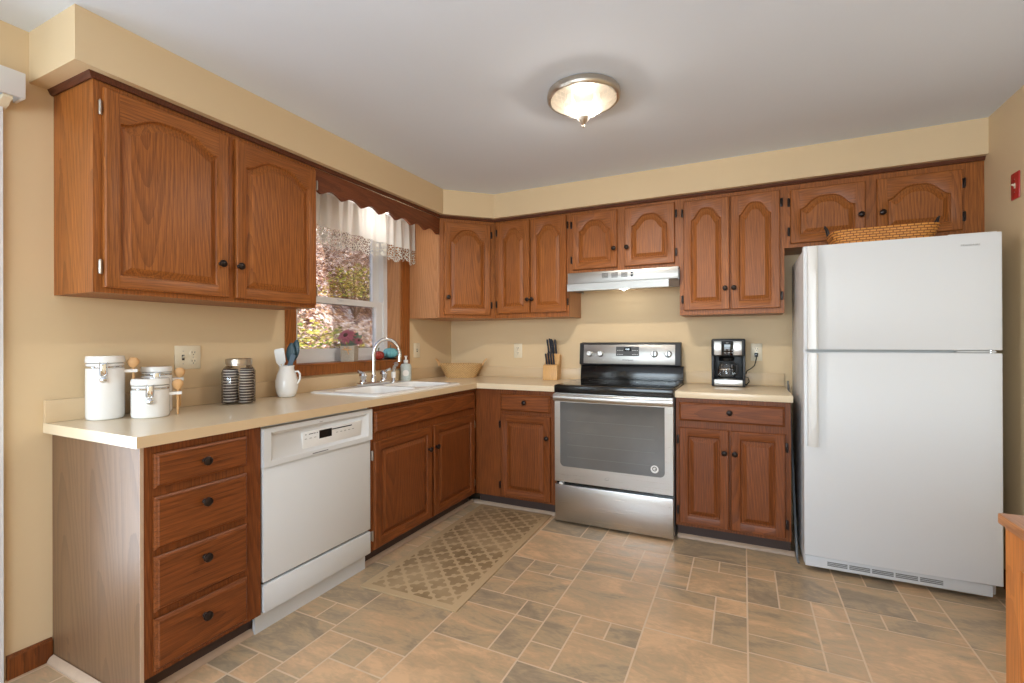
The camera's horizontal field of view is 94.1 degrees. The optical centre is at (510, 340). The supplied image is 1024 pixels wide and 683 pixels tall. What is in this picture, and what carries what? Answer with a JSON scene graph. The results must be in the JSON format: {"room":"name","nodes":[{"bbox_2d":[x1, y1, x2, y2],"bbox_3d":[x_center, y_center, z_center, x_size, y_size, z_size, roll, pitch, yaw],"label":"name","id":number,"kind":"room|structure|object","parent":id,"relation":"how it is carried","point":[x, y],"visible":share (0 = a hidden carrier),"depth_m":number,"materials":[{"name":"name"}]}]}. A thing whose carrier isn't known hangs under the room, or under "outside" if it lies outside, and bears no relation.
{"room":"kitchen","nodes":[
{"label":"kitchen","id":0,"kind":"room"},
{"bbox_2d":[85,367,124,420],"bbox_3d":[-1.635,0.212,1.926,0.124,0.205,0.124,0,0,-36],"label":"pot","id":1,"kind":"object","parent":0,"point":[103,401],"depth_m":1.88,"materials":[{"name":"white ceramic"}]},
{"bbox_2d":[131,389,169,418],"bbox_3d":[-1.484,0.257,1.968,0.130,0.114,0.130,0,0,-36],"label":"pot","id":2,"kind":"object","parent":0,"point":[160,407],"depth_m":1.91,"materials":[{"name":"white ceramic"}]},
{"bbox_2d":[141,375,172,410],"bbox_3d":[-1.552,0.233,2.095,0.112,0.163,0.112,0,0,-36],"label":"pot","id":3,"kind":"object","parent":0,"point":[142,376],"depth_m":2.10,"materials":[{"name":"white ceramic"}]},
{"bbox_2d":[0,20,450,680],"bbox_3d":[-2.040,0.037,1.537,0.210,2.385,6.400,0,0,26],"label":"wall","id":4,"kind":"structure","parent":0,"point":[48,337],"depth_m":1.82,"materials":[{"name":"beige paint"}]},
{"bbox_2d":[0,92,3,682],"bbox_3d":[-2.281,0.169,0.934,0.145,2.120,1.805,0,0,26],"label":"vertical blind","id":5,"kind":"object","parent":4,"relation":"in","point":[1,107],"depth_m":1.71,"materials":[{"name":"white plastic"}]},
{"bbox_2d":[0,65,25,109],"bbox_3d":[-2.202,-0.899,0.884,0.078,0.128,1.905,0,0,26],"label":"blind valance","id":6,"kind":"object","parent":4,"relation":"attached to","point":[12,82],"visible":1,"depth_m":1.70,"materials":[{"name":"fabric"}]},
{"bbox_2d":[6,637,52,680],"bbox_3d":[-1.792,1.186,1.780,0.014,0.086,0.126,0,0,26],"label":"baseboard","id":7,"kind":"structure","parent":4,"relation":"attached to","point":[20,662],"depth_m":1.77,"materials":[{"name":"brown wood"}]},
{"bbox_2d":[54,78,317,309],"bbox_3d":[-1.396,-0.561,2.227,0.346,0.771,1.004,0,0,26],"label":"upper cabinet","id":8,"kind":"object","parent":4,"relation":"attached to","point":[153,202],"visible":1,"depth_m":1.95,"materials":[{"name":"brown wood"}]},
{"bbox_2d":[315,168,438,233],"bbox_3d":[-0.819,-0.881,3.158,0.019,0.130,1.187,0,0,26],"label":"valance board","id":9,"kind":"object","parent":8,"relation":"attached to","point":[344,190],"visible":1,"depth_m":3.03,"materials":[{"name":"brown wood"}]},
{"bbox_2d":[47,69,985,221],"bbox_3d":[0.209,-0.960,2.975,4.359,0.020,1.816,0,0,-12],"label":"trim","id":10,"kind":"structure","parent":8,"relation":"attached to","point":[88,74],"depth_m":2.66,"materials":[{"name":"brown wood"}]},
{"bbox_2d":[175,346,200,368],"bbox_3d":[-1.545,0.081,2.291,0.018,0.113,0.118,0,0,26],"label":"outlet","id":11,"kind":"object","parent":4,"relation":"attached to","point":[186,357],"visible":0.98,"depth_m":2.29,"materials":[{"name":"beige plastic"}]},
{"bbox_2d":[190,350,196,355],"bbox_3d":[-1.536,0.061,2.312,0.002,0.034,0.034,0,0,26],"label":"socket","id":12,"kind":"object","parent":11,"relation":"attached to","point":[192,352],"depth_m":2.31,"materials":[{"name":"plastic"}]},
{"bbox_2d":[190,358,196,364],"bbox_3d":[-1.536,0.102,2.312,0.002,0.034,0.034,0,0,26],"label":"socket","id":13,"kind":"object","parent":11,"relation":"attached to","point":[193,361],"depth_m":2.31,"materials":[{"name":"plastic"}]},
{"bbox_2d":[43,367,444,422],"bbox_3d":[-1.157,0.272,3.080,0.020,0.086,2.812,0,0,26],"label":"backsplash","id":14,"kind":"structure","parent":4,"relation":"attached to","point":[57,410],"depth_m":2.39,"materials":[{"name":"beige laminate"}]},
{"bbox_2d":[285,224,409,376],"bbox_3d":[-1.151,-0.372,3.336,0.232,1.177,1.140,0,0,26],"label":"window","id":15,"kind":"structure","parent":4,"relation":"in","point":[367,297],"depth_m":3.54,"materials":[{"name":"brown wood"}]},
{"bbox_2d":[337,329,361,361],"bbox_3d":[-1.108,0.030,3.287,0.176,0.227,0.108,0,0,0],"label":"flower pot","id":16,"kind":"object","parent":15,"relation":"on","point":[349,353],"visible":1,"depth_m":3.26,"materials":[{"name":"white ceramic"}]},
{"bbox_2d":[316,192,414,264],"bbox_3d":[-1.024,-0.768,3.255,0.080,0.366,1.170,0,0,26],"label":"window curtain","id":17,"kind":"object","parent":15,"relation":"hanging from","point":[346,216],"visible":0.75,"depth_m":3.24,"materials":[{"name":"white fabric"}]},
{"bbox_2d":[375,348,383,359],"bbox_3d":[-0.980,0.098,3.547,0.084,0.092,0.081,0,0,26],"label":"pumpkin","id":18,"kind":"object","parent":15,"relation":"on","point":[379,355],"visible":0.81,"depth_m":3.52,"materials":[{"name":"ceramic"}]},
{"bbox_3d":[-0.921,0.140,3.666,0.100,0.008,0.099,0,0,26],"label":"saucer","id":19,"kind":"object","parent":15,"relation":"on","visible":0},
{"bbox_2d":[383,345,397,357],"bbox_3d":[-0.921,0.084,3.667,0.116,0.104,0.112,0,0,26],"label":"pumpkin","id":20,"kind":"object","parent":19,"relation":"on","point":[390,352],"visible":0.94,"depth_m":3.63,"materials":[{"name":"teal ceramic"}]},
{"bbox_2d":[414,343,419,357],"bbox_3d":[-0.759,0.081,3.899,0.018,0.118,0.078,0,0,26],"label":"light switch","id":21,"kind":"object","parent":4,"relation":"attached to","point":[416,345],"visible":1,"depth_m":3.89,"materials":[{"name":"beige plastic"}]},
{"bbox_2d":[4,478,1005,682],"bbox_3d":[-0.343,1.263,0.707,3.980,0.080,6.820,0,0,26],"label":"floor","id":22,"kind":"structure","parent":0,"point":[576,603],"depth_m":2.03,"materials":[{"name":"tile"}]},
{"bbox_2d":[52,427,260,682],"bbox_3d":[-1.377,0.791,1.894,0.660,0.875,0.439,0,0,26],"label":"base cabinet","id":23,"kind":"object","parent":22,"relation":"on","point":[157,549],"visible":0.99,"depth_m":1.71,"materials":[{"name":"brown wood"}]},
{"bbox_2d":[47,654,100,682],"bbox_3d":[-1.519,1.216,1.706,0.530,0.024,0.020,0,0,26],"label":"trim","id":24,"kind":"structure","parent":23,"relation":"attached to","point":[62,666],"depth_m":1.75,"materials":[{"name":"wood"}]},
{"bbox_2d":[158,628,253,682],"bbox_3d":[-1.173,1.215,1.798,0.020,0.024,0.431,0,0,26],"label":"trim","id":25,"kind":"structure","parent":23,"relation":"attached to","point":[198,663],"depth_m":1.82,"materials":[{"name":"wood"}]},
{"bbox_2d":[253,408,371,634],"bbox_3d":[-1.140,0.792,2.384,0.595,0.872,0.644,0,0,26],"label":"dishwasher","id":26,"kind":"object","parent":22,"relation":"on","point":[315,471],"visible":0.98,"depth_m":2.20,"materials":[{"name":"white plastic"}]},
{"bbox_2d":[365,389,474,560],"bbox_3d":[-0.753,0.791,3.170,0.660,0.875,1.110,0,0,26],"label":"base cabinet","id":27,"kind":"object","parent":22,"relation":"on","point":[422,450],"visible":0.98,"depth_m":2.90,"materials":[{"name":"brown wood"}]},
{"bbox_2d":[43,366,580,448],"bbox_3d":[-0.599,0.289,2.818,1.252,0.124,2.832,0,0,26],"label":"countertop","id":28,"kind":"structure","parent":27,"relation":"on","point":[202,413],"depth_m":2.21,"materials":[{"name":"beige laminate"}]},
{"bbox_2d":[84,355,137,420],"bbox_3d":[-1.626,0.188,1.938,0.134,0.253,0.154,0,0,19],"label":"canister","id":29,"kind":"object","parent":28,"relation":"on","point":[104,375],"visible":1,"depth_m":1.88,"materials":[{"name":"white ceramic"}]},
{"bbox_2d":[127,357,139,378],"bbox_3d":[-1.562,0.179,1.978,0.040,0.221,0.020,0,0,-35],"label":"wooden spoon","id":30,"kind":"object","parent":29,"relation":"hanging from","point":[133,362],"visible":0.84,"depth_m":1.97,"materials":[{"name":"wood"}]},
{"bbox_2d":[127,357,139,366],"bbox_3d":[-1.563,0.091,1.978,0.040,0.044,0.020,0,0,-36],"label":"bowl","id":31,"kind":"object","parent":30,"relation":"on","point":[133,361],"depth_m":1.97,"materials":[{"name":"wood"}]},
{"bbox_2d":[130,377,181,418],"bbox_3d":[-1.476,0.234,1.980,0.140,0.159,0.159,0,0,18],"label":"canister","id":32,"kind":"object","parent":28,"relation":"on","point":[150,396],"visible":1,"depth_m":1.92,"materials":[{"name":"white ceramic"}]},
{"bbox_2d":[172,379,183,413],"bbox_3d":[-1.409,0.237,2.022,0.040,0.150,0.020,0,0,-36],"label":"wooden spoon","id":33,"kind":"object","parent":32,"relation":"hanging from","point":[177,384],"visible":1,"depth_m":2.02,"materials":[{"name":"wood"}]},
{"bbox_2d":[172,379,183,388],"bbox_3d":[-1.409,0.184,2.022,0.040,0.044,0.020,0,0,-36],"label":"bowl","id":34,"kind":"object","parent":33,"relation":"on","point":[177,383],"depth_m":2.02,"materials":[{"name":"wood"}]},
{"bbox_2d":[140,366,183,410],"bbox_3d":[-1.542,0.214,2.108,0.124,0.201,0.144,0,0,20],"label":"canister","id":35,"kind":"object","parent":28,"relation":"on","point":[147,371],"visible":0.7,"depth_m":2.06,"materials":[{"name":"white ceramic"}]},
{"bbox_2d":[174,367,184,405],"bbox_3d":[-1.485,0.208,2.143,0.040,0.174,0.020,0,0,-36],"label":"wooden spoon","id":36,"kind":"object","parent":35,"relation":"hanging from","point":[179,372],"visible":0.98,"depth_m":2.14,"materials":[{"name":"wood"}]},
{"bbox_2d":[174,367,184,376],"bbox_3d":[-1.485,0.143,2.143,0.040,0.044,0.020,0,0,-36],"label":"bowl","id":37,"kind":"object","parent":36,"relation":"on","point":[179,372],"depth_m":2.14,"materials":[{"name":"wood"}]},
{"bbox_2d":[221,358,255,403],"bbox_3d":[-1.368,0.202,2.405,0.149,0.224,0.149,0,0,-26],"label":"glass jar","id":38,"kind":"object","parent":28,"relation":"on","point":[229,362],"visible":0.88,"depth_m":2.38,"materials":[{"name":"black glass"}]},
{"bbox_2d":[223,399,236,402],"bbox_3d":[-1.385,0.297,2.357,0.062,0.013,0.062,0,0,26],"label":"cookie","id":39,"kind":"object","parent":38,"relation":"in","point":[234,400],"visible":0.8,"depth_m":2.33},
{"bbox_2d":[223,396,236,399],"bbox_3d":[-1.384,0.284,2.356,0.062,0.013,0.062,0,0,-14],"label":"cookie","id":40,"kind":"object","parent":39,"relation":"on","point":[224,398],"visible":0.92,"depth_m":2.33,"materials":[{"name":"food"}]},
{"bbox_2d":[223,394,236,396],"bbox_3d":[-1.384,0.270,2.358,0.062,0.013,0.062,0,0,36],"label":"cookie","id":41,"kind":"object","parent":40,"relation":"on","point":[224,395],"visible":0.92,"depth_m":2.33,"materials":[{"name":"food"}]},
{"bbox_2d":[223,391,236,393],"bbox_3d":[-1.386,0.257,2.359,0.062,0.013,0.062,0,0,-4],"label":"cookie","id":42,"kind":"object","parent":41,"relation":"on","point":[224,392],"visible":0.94,"depth_m":2.34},
{"bbox_2d":[223,388,236,391],"bbox_3d":[-1.386,0.243,2.359,0.062,0.013,0.062,0,0,-44],"label":"cookie","id":43,"kind":"object","parent":42,"relation":"on","point":[233,389],"visible":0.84,"depth_m":2.33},
{"bbox_2d":[222,385,236,388],"bbox_3d":[-1.387,0.229,2.358,0.062,0.013,0.062,0,0,5],"label":"cookie","id":44,"kind":"object","parent":43,"relation":"on","point":[235,386],"visible":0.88,"depth_m":2.33,"materials":[{"name":"food"}]},
{"bbox_2d":[223,382,237,385],"bbox_3d":[-1.383,0.216,2.360,0.062,0.013,0.062,0,0,-35],"label":"cookie","id":45,"kind":"object","parent":44,"relation":"on","point":[225,384],"visible":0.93,"depth_m":2.33,"materials":[{"name":"food"}]},
{"bbox_2d":[223,380,236,382],"bbox_3d":[-1.386,0.202,2.358,0.062,0.013,0.062,0,0,15],"label":"cookie","id":46,"kind":"object","parent":45,"relation":"on","point":[224,381],"visible":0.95,"depth_m":2.33,"materials":[{"name":"food"}]},
{"bbox_2d":[224,377,237,379],"bbox_3d":[-1.382,0.189,2.360,0.062,0.013,0.062,0,0,-25],"label":"cookie","id":47,"kind":"object","parent":46,"relation":"on","point":[231,378],"visible":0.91,"depth_m":2.34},
{"bbox_2d":[223,374,237,377],"bbox_3d":[-1.384,0.175,2.358,0.062,0.013,0.062,0,0,25],"label":"cookie","id":48,"kind":"object","parent":47,"relation":"on","point":[235,375],"visible":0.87,"depth_m":2.33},
{"bbox_2d":[223,372,236,374],"bbox_3d":[-1.383,0.161,2.356,0.062,0.013,0.062,0,0,-15],"label":"cookie","id":49,"kind":"object","parent":48,"relation":"on","point":[224,373],"visible":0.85,"depth_m":2.33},
{"bbox_2d":[223,369,237,371],"bbox_3d":[-1.383,0.148,2.357,0.062,0.013,0.062,0,0,35],"label":"cookie","id":50,"kind":"object","parent":49,"relation":"on","point":[224,370],"visible":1,"depth_m":2.33,"materials":[{"name":"food"}]},
{"bbox_2d":[239,400,252,402],"bbox_3d":[-1.324,0.304,2.387,0.062,0.013,0.062,0,0,-5],"label":"cookie","id":51,"kind":"object","parent":38,"relation":"in","point":[240,401],"visible":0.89,"depth_m":2.36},
{"bbox_2d":[239,397,252,399],"bbox_3d":[-1.321,0.290,2.390,0.062,0.013,0.062,0,0,45],"label":"cookie","id":52,"kind":"object","parent":51,"relation":"on","point":[247,398],"visible":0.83,"depth_m":2.37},
{"bbox_2d":[239,394,252,397],"bbox_3d":[-1.323,0.277,2.389,0.062,0.013,0.062,0,0,5],"label":"cookie","id":53,"kind":"object","parent":52,"relation":"on","point":[251,395],"visible":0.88,"depth_m":2.36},
{"bbox_2d":[239,391,252,394],"bbox_3d":[-1.321,0.263,2.387,0.062,0.013,0.062,0,0,-36],"label":"cookie","id":54,"kind":"object","parent":53,"relation":"on","point":[241,393],"visible":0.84,"depth_m":2.36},
{"bbox_2d":[239,389,252,391],"bbox_3d":[-1.322,0.249,2.386,0.062,0.013,0.062,0,0,14],"label":"cookie","id":55,"kind":"object","parent":54,"relation":"on","point":[240,390],"visible":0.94,"depth_m":2.36,"materials":[{"name":"food"}]},
{"bbox_2d":[239,386,252,388],"bbox_3d":[-1.324,0.236,2.388,0.062,0.013,0.062,0,0,-26],"label":"cookie","id":56,"kind":"object","parent":55,"relation":"on","point":[248,387],"visible":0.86,"depth_m":2.37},
{"bbox_2d":[239,383,252,386],"bbox_3d":[-1.321,0.222,2.388,0.062,0.013,0.062,0,0,24],"label":"cookie","id":57,"kind":"object","parent":56,"relation":"on","point":[251,384],"visible":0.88,"depth_m":2.36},
{"bbox_2d":[239,381,252,383],"bbox_3d":[-1.322,0.208,2.389,0.062,0.013,0.062,0,0,-16],"label":"cookie","id":58,"kind":"object","parent":57,"relation":"on","point":[240,382],"visible":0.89,"depth_m":2.36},
{"bbox_2d":[239,378,252,380],"bbox_3d":[-1.322,0.195,2.388,0.062,0.013,0.062,0,0,34],"label":"cookie","id":59,"kind":"object","parent":58,"relation":"on","point":[240,379],"visible":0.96,"depth_m":2.36,"materials":[{"name":"food"}]},
{"bbox_2d":[240,375,253,377],"bbox_3d":[-1.320,0.181,2.389,0.062,0.013,0.062,0,0,-6],"label":"cookie","id":60,"kind":"object","parent":59,"relation":"on","point":[248,376],"visible":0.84,"depth_m":2.37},
{"bbox_2d":[239,372,252,375],"bbox_3d":[-1.323,0.168,2.389,0.062,0.013,0.062,0,0,44],"label":"cookie","id":61,"kind":"object","parent":60,"relation":"on","point":[240,374],"visible":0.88,"depth_m":2.36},
{"bbox_2d":[240,370,253,372],"bbox_3d":[-1.321,0.154,2.390,0.062,0.013,0.062,0,0,4],"label":"cookie","id":62,"kind":"object","parent":61,"relation":"on","point":[241,371],"visible":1,"depth_m":2.36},
{"bbox_2d":[275,365,300,396],"bbox_3d":[-1.251,0.227,2.670,0.118,0.175,0.118,0,0,-45],"label":"pitcher","id":63,"kind":"object","parent":28,"relation":"on","point":[286,382],"visible":0.97,"depth_m":2.63,"materials":[{"name":"white ceramic"}]},
{"bbox_2d":[274,348,285,365],"bbox_3d":[-1.277,0.170,2.653,0.069,0.257,0.008,0,0,0],"label":"spatula","id":64,"kind":"object","parent":63,"relation":"in","point":[280,358],"visible":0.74,"depth_m":2.65,"materials":[{"name":"white plastic"}]},
{"bbox_2d":[286,343,295,361],"bbox_3d":[-1.229,0.155,2.674,0.054,0.285,0.012,0,0,0],"label":"spoon","id":65,"kind":"object","parent":63,"relation":"in","point":[290,350],"visible":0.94,"depth_m":2.67,"materials":[{"name":"teal plastic"}]},
{"bbox_2d":[287,354,295,365],"bbox_3d":[-1.243,0.187,2.662,0.093,0.225,0.008,0,0,0],"label":"scraper","id":66,"kind":"object","parent":63,"relation":"in","point":[292,357],"visible":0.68,"depth_m":2.66,"materials":[{"name":"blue plastic"}]},
{"bbox_2d":[293,340,299,359],"bbox_3d":[-1.226,0.147,2.690,0.081,0.304,0.012,0,0,1],"label":"spoon","id":67,"kind":"object","parent":63,"relation":"in","point":[296,342],"visible":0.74,"depth_m":2.69,"materials":[{"name":"teal plastic"}]},
{"bbox_2d":[356,338,401,385],"bbox_3d":[-0.885,0.140,3.245,0.172,0.322,0.321,0,0,26],"label":"faucet","id":68,"kind":"object","parent":28,"relation":"on","point":[373,381],"visible":1,"depth_m":3.27,"materials":[{"name":"silver metal"}]},
{"bbox_2d":[311,380,459,396],"bbox_3d":[-0.776,0.395,3.123,0.532,0.188,0.870,0,0,26],"label":"sink","id":69,"kind":"object","parent":28,"relation":"in","point":[403,386],"visible":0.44,"depth_m":3.09,"materials":[{"name":"white ceramic"}]},
{"bbox_2d":[390,362,397,381],"bbox_3d":[-0.843,0.228,3.458,0.044,0.148,0.059,0,0,-41],"label":"sprayer","id":70,"kind":"object","parent":69,"relation":"on","point":[395,364],"visible":0.99,"depth_m":3.45,"materials":[{"name":"silver metal"}]},
{"bbox_2d":[400,356,410,380],"bbox_3d":[-0.804,0.215,3.676,0.084,0.199,0.085,0,0,-11],"label":"soap bottle","id":71,"kind":"object","parent":28,"relation":"on","point":[405,368],"visible":0.91,"depth_m":3.64,"materials":[{"name":"plastic"}]},
{"bbox_2d":[435,358,486,377],"bbox_3d":[-0.420,0.233,4.078,0.440,0.161,0.215,0,0,0],"label":"wicker basket","id":72,"kind":"object","parent":28,"relation":"on","point":[451,370],"visible":0.99,"depth_m":4.00,"materials":[{"name":"wicker"}]},
{"bbox_2d":[543,354,560,379],"bbox_3d":[0.334,0.209,3.804,0.116,0.205,0.154,0,0,19],"label":"knife block","id":73,"kind":"object","parent":28,"relation":"on","point":[550,372],"visible":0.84,"depth_m":3.75,"materials":[{"name":"brown wood"}]},
{"bbox_2d":[365,498,473,567],"bbox_3d":[-0.535,1.215,3.102,0.020,0.024,1.175,0,0,26],"label":"trim","id":74,"kind":"structure","parent":27,"relation":"attached to","point":[380,555],"depth_m":2.98,"materials":[{"name":"wood"}]},
{"bbox_2d":[360,504,551,612],"bbox_3d":[-0.229,1.221,2.847,0.554,0.008,1.296,0,0,24],"label":"rug","id":75,"kind":"object","parent":22,"relation":"on","point":[445,571],"visible":1,"depth_m":2.66,"materials":[{"name":"fabric"}]},
{"bbox_2d":[476,388,556,511],"bbox_3d":[0.152,0.789,3.658,0.637,0.875,0.660,0,0,26],"label":"base cabinet","id":76,"kind":"object","parent":22,"relation":"on","point":[515,429],"visible":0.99,"depth_m":3.39,"materials":[{"name":"brown wood"}]},
{"bbox_2d":[474,499,554,515],"bbox_3d":[0.035,1.214,3.466,0.683,0.024,0.020,0,0,26],"label":"trim","id":77,"kind":"structure","parent":76,"relation":"attached to","point":[478,501],"depth_m":3.47,"materials":[{"name":"wood"}]},
{"bbox_2d":[553,342,683,538],"bbox_3d":[0.770,0.619,3.310,0.767,1.210,0.687,0,0,26],"label":"range","id":78,"kind":"object","parent":22,"relation":"on","point":[615,438],"visible":1,"depth_m":3.07,"materials":[{"name":"silver metal"}]},
{"bbox_2d":[554,382,683,397],"bbox_3d":[0.764,0.322,3.300,0.767,0.051,0.570,0,0,26],"label":"cooktop","id":79,"kind":"object","parent":78,"relation":"in","point":[614,389],"depth_m":3.08,"materials":[{"name":"glass"}]},
{"bbox_2d":[676,397,790,550],"bbox_3d":[1.413,0.784,3.042,0.610,0.875,0.660,0,0,26],"label":"base cabinet","id":80,"kind":"object","parent":22,"relation":"on","point":[733,457],"visible":1,"depth_m":2.77,"materials":[{"name":"brown wood"}]},
{"bbox_2d":[675,371,792,402],"bbox_3d":[1.419,0.283,3.050,0.621,0.124,0.644,0,0,26],"label":"countertop","id":81,"kind":"structure","parent":80,"relation":"on","point":[766,387],"depth_m":2.99,"materials":[{"name":"beige laminate"}]},
{"bbox_2d":[711,339,757,386],"bbox_3d":[1.519,0.147,3.226,0.283,0.318,0.224,0,0,26],"label":"coffee maker","id":82,"kind":"object","parent":81,"relation":"on","point":[722,350],"visible":0.99,"depth_m":3.17,"materials":[{"name":"black plastic"}]},
{"bbox_2d":[719,356,734,360],"bbox_3d":[1.458,0.112,3.217,0.100,0.052,0.100,0,0,26],"label":"basket","id":83,"kind":"object","parent":82,"relation":"on","point":[721,358],"depth_m":3.18,"materials":[{"name":"black plastic"}]},
{"bbox_2d":[718,362,738,378],"bbox_3d":[1.456,0.199,3.188,0.132,0.109,0.131,0,0,26],"label":"coffee carafe","id":84,"kind":"object","parent":82,"relation":"on","point":[733,369],"visible":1,"depth_m":3.18,"materials":[{"name":"clear glass"}]},
{"bbox_2d":[678,532,794,556],"bbox_3d":[1.326,1.208,2.835,0.628,0.024,0.020,0,0,26],"label":"trim","id":85,"kind":"structure","parent":80,"relation":"attached to","point":[681,535],"depth_m":2.82,"materials":[{"name":"wood"}]},
{"bbox_2d":[787,381,799,562],"bbox_3d":[1.707,0.742,2.883,0.015,0.952,0.620,0,0,26],"label":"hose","id":86,"kind":"object","parent":22,"relation":"on","point":[788,387],"visible":0.81,"depth_m":2.80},
{"bbox_2d":[792,231,1003,596],"bbox_3d":[2.048,0.355,2.647,0.782,1.726,0.735,0,0,26],"label":"refrigerator","id":87,"kind":"object","parent":22,"relation":"on","point":[897,371],"visible":1,"depth_m":2.34,"materials":[{"name":"white metal"}]},
{"bbox_2d":[824,216,940,244],"bbox_3d":[1.991,-0.566,2.572,0.504,0.150,0.295,0,0,26],"label":"rattan tray","id":88,"kind":"object","parent":87,"relation":"on","point":[926,229],"visible":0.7,"depth_m":2.45,"materials":[{"name":"brown wicker"}]},
{"bbox_2d":[998,513,1023,682],"bbox_3d":[0.969,0.768,0.293,0.632,0.900,1.012,0,0,26],"label":"base cabinet","id":89,"kind":"object","parent":22,"relation":"on","point":[1014,524],"visible":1,"depth_m":0.84,"materials":[{"name":"brown wood"}]},
{"bbox_2d":[29,4,988,222],"bbox_3d":[0.425,-1.067,2.297,3.560,0.190,2.870,0,0,26],"label":"soffit","id":90,"kind":"structure","parent":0,"point":[76,40],"depth_m":2.62,"materials":[{"name":"beige paint"}]},
{"bbox_2d":[0,0,1023,193],"bbox_3d":[-0.350,-1.212,0.711,3.980,0.100,6.820,0,0,26],"label":"ceiling","id":91,"kind":"structure","parent":0,"point":[452,94],"depth_m":2.02,"materials":[{"name":"white paint"}]},
{"bbox_2d":[547,73,620,127],"bbox_3d":[0.342,-1.078,2.232,0.340,0.167,0.340,0,0,26],"label":"ceiling light","id":92,"kind":"object","parent":91,"relation":"attached to","point":[584,96],"visible":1,"depth_m":2.15,"materials":[{"name":"glass"}]},
{"bbox_2d":[451,254,799,522],"bbox_3d":[1.104,0.031,3.679,3.980,2.385,0.210,0,0,26],"label":"wall","id":93,"kind":"structure","parent":0,"point":[646,314],"depth_m":3.66,"materials":[{"name":"beige paint"}]},
{"bbox_2d":[409,218,506,320],"bbox_3d":[-0.403,-0.561,3.958,0.612,0.771,0.612,0,0,26],"label":"upper cabinet","id":94,"kind":"object","parent":93,"relation":"attached to","point":[452,275],"visible":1,"depth_m":3.75,"materials":[{"name":"brown wood"}]},
{"bbox_2d":[514,344,521,357],"bbox_3d":[0.066,0.087,4.064,0.076,0.122,0.008,0,0,26],"label":"outlet","id":95,"kind":"object","parent":93,"relation":"attached to","point":[517,347],"visible":1,"depth_m":4.06,"materials":[{"name":"beige plastic"}]},
{"bbox_2d":[477,366,580,378],"bbox_3d":[0.027,0.270,4.077,1.232,0.086,0.020,0,0,26],"label":"backsplash","id":96,"kind":"structure","parent":93,"relation":"attached to","point":[526,372],"depth_m":4.03,"materials":[{"name":"beige laminate"}]},
{"bbox_2d":[495,213,580,319],"bbox_3d":[0.211,-0.563,3.806,0.622,0.771,0.346,0,0,26],"label":"upper cabinet","id":97,"kind":"object","parent":93,"relation":"attached to","point":[532,254],"visible":1,"depth_m":3.67,"materials":[{"name":"brown wood"}]},
{"bbox_2d":[569,199,679,272],"bbox_3d":[0.843,-0.722,3.498,0.785,0.458,0.346,0,0,26],"label":"upper cabinet","id":98,"kind":"object","parent":93,"relation":"attached to","point":[647,235],"visible":0.99,"depth_m":3.36,"materials":[{"name":"brown wood"}]},
{"bbox_2d":[567,266,679,293],"bbox_3d":[0.843,-0.422,3.482,0.770,0.140,0.371,0,0,26],"label":"range hood","id":99,"kind":"object","parent":98,"relation":"attached to","point":[659,277],"visible":0.98,"depth_m":3.31,"materials":[{"name":"silver metal"}]},
{"bbox_2d":[680,186,784,316],"bbox_3d":[1.471,-0.562,3.191,0.613,0.783,0.346,0,0,26],"label":"upper cabinet","id":100,"kind":"object","parent":93,"relation":"attached to","point":[732,244],"visible":1,"depth_m":3.06,"materials":[{"name":"brown wood"}]},
{"bbox_2d":[686,371,783,385],"bbox_3d":[1.556,0.264,3.330,0.621,0.086,0.020,0,0,26],"label":"backsplash","id":101,"kind":"structure","parent":93,"relation":"attached to","point":[705,377],"depth_m":3.27,"materials":[{"name":"beige laminate"}]},
{"bbox_2d":[751,343,761,360],"bbox_3d":[1.688,0.081,3.271,0.070,0.120,0.008,0,0,26],"label":"outlet","id":102,"kind":"object","parent":93,"relation":"attached to","point":[755,347],"visible":1,"depth_m":3.27,"materials":[{"name":"beige plastic"}]},
{"bbox_2d":[784,161,984,255],"bbox_3d":[2.162,-0.764,2.853,0.927,0.385,0.346,0,0,26],"label":"upper cabinet","id":103,"kind":"object","parent":93,"relation":"attached to","point":[954,193],"visible":0.92,"depth_m":2.71,"materials":[{"name":"brown wood"}]},
{"bbox_2d":[984,85,1023,569],"bbox_3d":[1.347,0.024,-0.118,0.210,2.385,6.400,0,0,26],"label":"wall","id":104,"kind":"structure","parent":0,"point":[1005,157],"depth_m":2.30,"materials":[{"name":"beige paint"}]},
{"bbox_2d":[1003,569,1005,589],"bbox_3d":[1.268,1.174,-0.035,0.014,0.086,6.280,0,0,26],"label":"baseboard","id":105,"kind":"structure","parent":104,"relation":"attached to","point":[1004,587],"depth_m":2.33,"materials":[{"name":"brown wood"}]},
{"bbox_2d":[1011,170,1019,200],"bbox_3d":[2.372,-0.728,2.247,0.018,0.125,0.075,0,0,26],"label":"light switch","id":106,"kind":"object","parent":104,"relation":"attached to","point":[1015,177],"visible":1,"depth_m":2.24,"materials":[{"name":"red plastic"}]},
{"label":"outside","id":107,"kind":"structure","parent":0,"visible":0},
{"bbox_2d":[297,236,330,347],"bbox_3d":[-5.622,-2.235,11.299,14.000,8.521,24.000,0,0,26],"label":"hillside","id":108,"kind":"structure","parent":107,"point":[322,311],"depth_m":10.58,"materials":[{"name":"green plant"}]},
{"bbox_2d":[297,227,330,348],"bbox_3d":[-5.163,-1.309,15.726,8.407,6.591,24.270,0,0,-4],"label":"fallen leaves","id":109,"kind":"object","parent":108,"relation":"on","point":[318,250],"visible":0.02,"depth_m":9.95,"materials":[{"name":"plant"}]},
{"bbox_2d":[297,318,330,348],"bbox_3d":[-2.954,0.570,6.705,2.309,1.759,2.361,0,0,26],"label":"shrub","id":110,"kind":"object","parent":108,"relation":"on","point":[314,331],"visible":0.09,"depth_m":6.66,"materials":[{"name":"yellow plant"}]},
{"bbox_2d":[318,279,328,296],"bbox_3d":[-3.556,-1.123,10.959,1.628,1.262,1.641,0,0,26],"label":"shrub","id":111,"kind":"object","parent":108,"relation":"on","point":[323,279],"visible":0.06,"depth_m":10.66,"materials":[{"name":"yellow plant"}]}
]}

